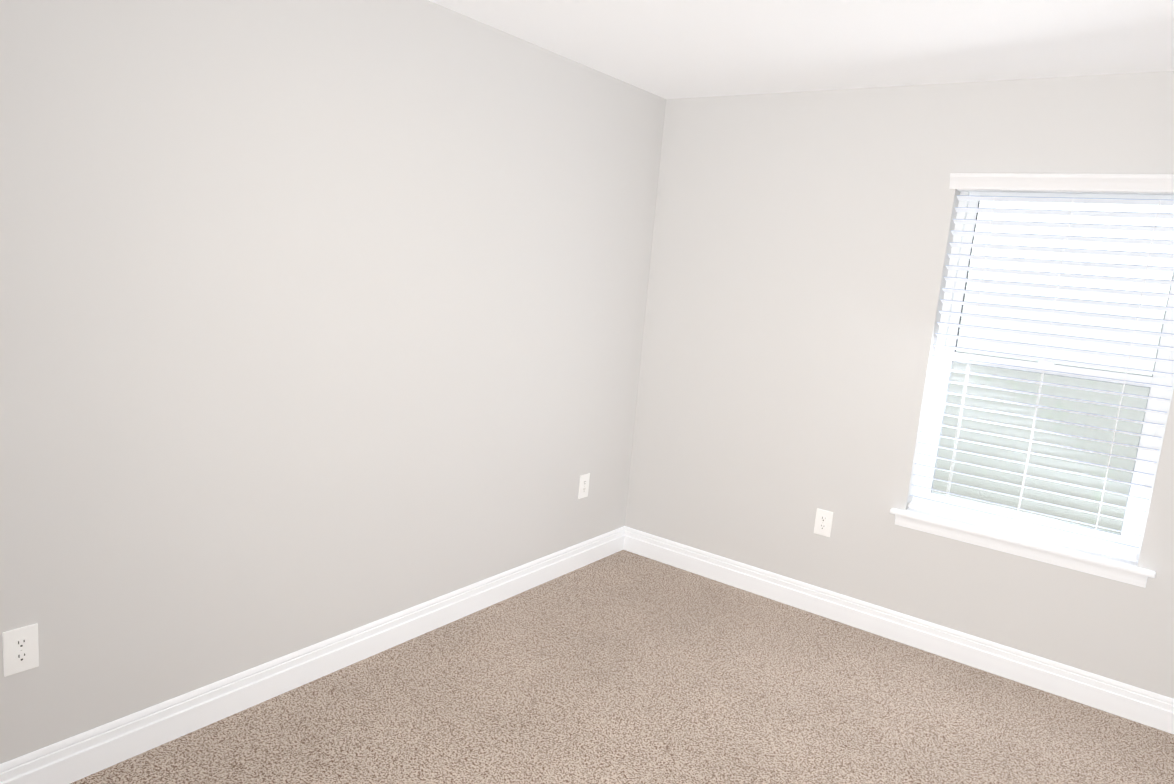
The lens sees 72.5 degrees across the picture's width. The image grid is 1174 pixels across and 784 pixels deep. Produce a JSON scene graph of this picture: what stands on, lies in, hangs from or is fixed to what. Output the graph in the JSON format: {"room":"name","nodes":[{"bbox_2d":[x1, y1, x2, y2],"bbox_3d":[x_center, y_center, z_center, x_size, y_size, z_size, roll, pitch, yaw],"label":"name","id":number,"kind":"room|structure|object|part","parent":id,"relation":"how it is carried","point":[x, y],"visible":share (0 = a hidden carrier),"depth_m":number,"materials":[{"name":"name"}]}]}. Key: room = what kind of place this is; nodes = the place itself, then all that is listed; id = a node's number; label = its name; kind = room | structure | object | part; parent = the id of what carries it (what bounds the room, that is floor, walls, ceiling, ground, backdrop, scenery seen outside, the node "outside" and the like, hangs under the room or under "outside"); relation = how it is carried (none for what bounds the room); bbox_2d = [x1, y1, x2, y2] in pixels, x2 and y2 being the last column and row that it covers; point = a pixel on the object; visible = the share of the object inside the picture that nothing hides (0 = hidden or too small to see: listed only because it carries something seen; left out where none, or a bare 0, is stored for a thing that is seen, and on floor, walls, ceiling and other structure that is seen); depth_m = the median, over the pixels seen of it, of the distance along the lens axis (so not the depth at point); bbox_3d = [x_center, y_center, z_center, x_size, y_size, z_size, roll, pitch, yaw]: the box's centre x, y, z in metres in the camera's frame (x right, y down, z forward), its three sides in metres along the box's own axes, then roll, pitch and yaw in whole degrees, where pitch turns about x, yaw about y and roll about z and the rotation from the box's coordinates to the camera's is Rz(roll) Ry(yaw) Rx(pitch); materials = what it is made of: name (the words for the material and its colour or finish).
{"room":"empty bedroom","nodes":[
{"label":"empty bedroom","id":0,"kind":"room"},
{"bbox_2d":[0,0,665,763],"bbox_3d":[-0.936,-0.173,2.799,0.160,2.440,4.279,12,11,35],"label":"wall","id":1,"kind":"structure","parent":0,"point":[320,320],"depth_m":2.60,"materials":[{"name":"grey paint"}]},
{"bbox_2d":[2,623,38,676],"bbox_3d":[-1.498,0.683,2.119,0.007,0.124,0.080,12,11,35],"label":"electrical outlet","id":2,"kind":"object","parent":1,"relation":"attached to","point":[20,650],"visible":1,"depth_m":2.12,"materials":[{"name":"white plastic"}]},
{"bbox_2d":[0,526,627,783],"bbox_3d":[-0.964,0.976,2.933,0.017,0.131,3.959,12,11,35],"label":"baseboard","id":3,"kind":"structure","parent":1,"relation":"attached to","point":[84,754],"depth_m":2.76,"materials":[{"name":"white wood"}]},
{"bbox_2d":[578,473,589,498],"bbox_3d":[-0.015,0.484,4.114,0.007,0.124,0.080,12,11,35],"label":"electrical outlet","id":4,"kind":"object","parent":1,"relation":"attached to","point":[583,485],"visible":1,"depth_m":4.11,"materials":[{"name":"white plastic"}]},
{"bbox_2d":[70,550,1173,783],"bbox_3d":[0.137,1.327,2.150,3.116,0.120,4.279,12,11,35],"label":"floor","id":5,"kind":"structure","parent":0,"point":[622,666],"depth_m":2.92,"materials":[{"name":"carpet"}]},
{"bbox_2d":[429,0,1173,98],"bbox_3d":[0.355,-1.190,1.740,3.116,0.120,4.279,12,11,35],"label":"ceiling","id":6,"kind":"structure","parent":0,"point":[671,49],"depth_m":2.88,"materials":[{"name":"white paint"}]},
{"bbox_2d":[625,71,1173,698],"bbox_3d":[1.471,-0.093,3.592,2.796,2.440,0.160,12,11,35],"label":"wall","id":7,"kind":"structure","parent":0,"point":[799,261],"depth_m":3.68,"materials":[{"name":"grey paint"}]},
{"bbox_2d":[814,508,832,536],"bbox_3d":[1.127,0.624,3.814,0.080,0.124,0.007,12,11,35],"label":"electrical outlet","id":8,"kind":"object","parent":7,"relation":"attached to","point":[823,522],"visible":1,"depth_m":3.81,"materials":[{"name":"white plastic"}]},
{"bbox_2d":[624,527,1173,733],"bbox_3d":[1.317,1.048,3.708,2.730,0.131,0.016,12,11,35],"label":"baseboard","id":9,"kind":"structure","parent":7,"relation":"attached to","point":[1130,702],"depth_m":3.56,"materials":[{"name":"white wood"}]},
{"bbox_2d":[890,508,1155,587],"bbox_3d":[1.789,0.635,3.363,0.985,0.074,0.141,12,11,35],"label":"window sill","id":10,"kind":"structure","parent":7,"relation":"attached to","point":[1095,563],"depth_m":3.30,"materials":[{"name":"white wood"}]},
{"bbox_2d":[908,192,1173,561],"bbox_3d":[1.885,-0.109,3.288,0.868,1.471,0.152,12,11,35],"label":"window","id":11,"kind":"structure","parent":7,"relation":"in","point":[1160,382],"depth_m":3.25,"materials":[{"name":"white plastic"}]},
{"bbox_3d":[1.796,0.578,3.359,0.856,0.025,0.052,12,11,35],"label":"window blind bottom rail","id":12,"kind":"part","parent":11,"relation":"part of","materials":[{"name":"white plastic"}]},
{"bbox_2d":[933,362,1148,531],"bbox_3d":[1.890,0.225,3.389,0.804,0.679,0.002,12,11,35],"label":"screen","id":13,"kind":"object","parent":11,"relation":"attached to","point":[1053,450],"depth_m":3.37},
{"bbox_2d":[931,201,1173,534],"bbox_3d":[1.904,-0.126,3.309,0.724,1.297,0.030,12,11,35],"label":"window frame","id":14,"kind":"structure","parent":11,"relation":"attached to","point":[1039,373],"depth_m":3.37,"materials":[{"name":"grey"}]},
{"bbox_2d":[957,189,1173,194],"bbox_3d":[1.915,-0.804,3.132,0.856,0.046,0.056,12,11,35],"label":"blind headrail","id":15,"kind":"object","parent":11,"relation":"attached to","point":[1072,192],"visible":0.33,"depth_m":3.14,"materials":[{"name":"white plastic"}]},
{"bbox_2d":[943,192,998,510],"bbox_3d":[1.617,-0.151,3.387,0.002,1.370,0.002,12,11,35],"label":"blind cord","id":16,"kind":"object","parent":15,"relation":"hanging from","point":[995,192],"depth_m":3.41,"materials":[{"name":"white fabric"}]},
{"bbox_2d":[1014,192,1075,527],"bbox_3d":[1.840,-0.106,3.226,0.002,1.370,0.002,12,11,35],"label":"blind cord","id":17,"kind":"object","parent":15,"relation":"hanging from","point":[1046,352],"depth_m":3.24,"materials":[{"name":"white fabric"}]},
{"bbox_2d":[949,173,1173,191],"bbox_3d":[1.887,-0.811,3.092,0.912,0.062,0.032,12,11,35],"label":"blind valance","id":18,"kind":"object","parent":15,"relation":"attached to","point":[1087,182],"visible":0.91,"depth_m":3.11,"materials":[{"name":"white plastic"}]},
{"bbox_2d":[1092,193,1161,545],"bbox_3d":[2.063,-0.060,3.065,0.002,1.370,0.002,12,11,35],"label":"blind cord","id":19,"kind":"object","parent":15,"relation":"hanging from","point":[1161,193],"depth_m":3.08,"materials":[{"name":"white fabric"}]},
{"label":"outside","id":20,"kind":"structure","parent":0,"visible":0},
{"bbox_2d":[932,201,1173,533],"bbox_3d":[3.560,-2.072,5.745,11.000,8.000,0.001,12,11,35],"label":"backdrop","id":21,"kind":"structure","parent":20,"point":[1075,344],"depth_m":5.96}
]}

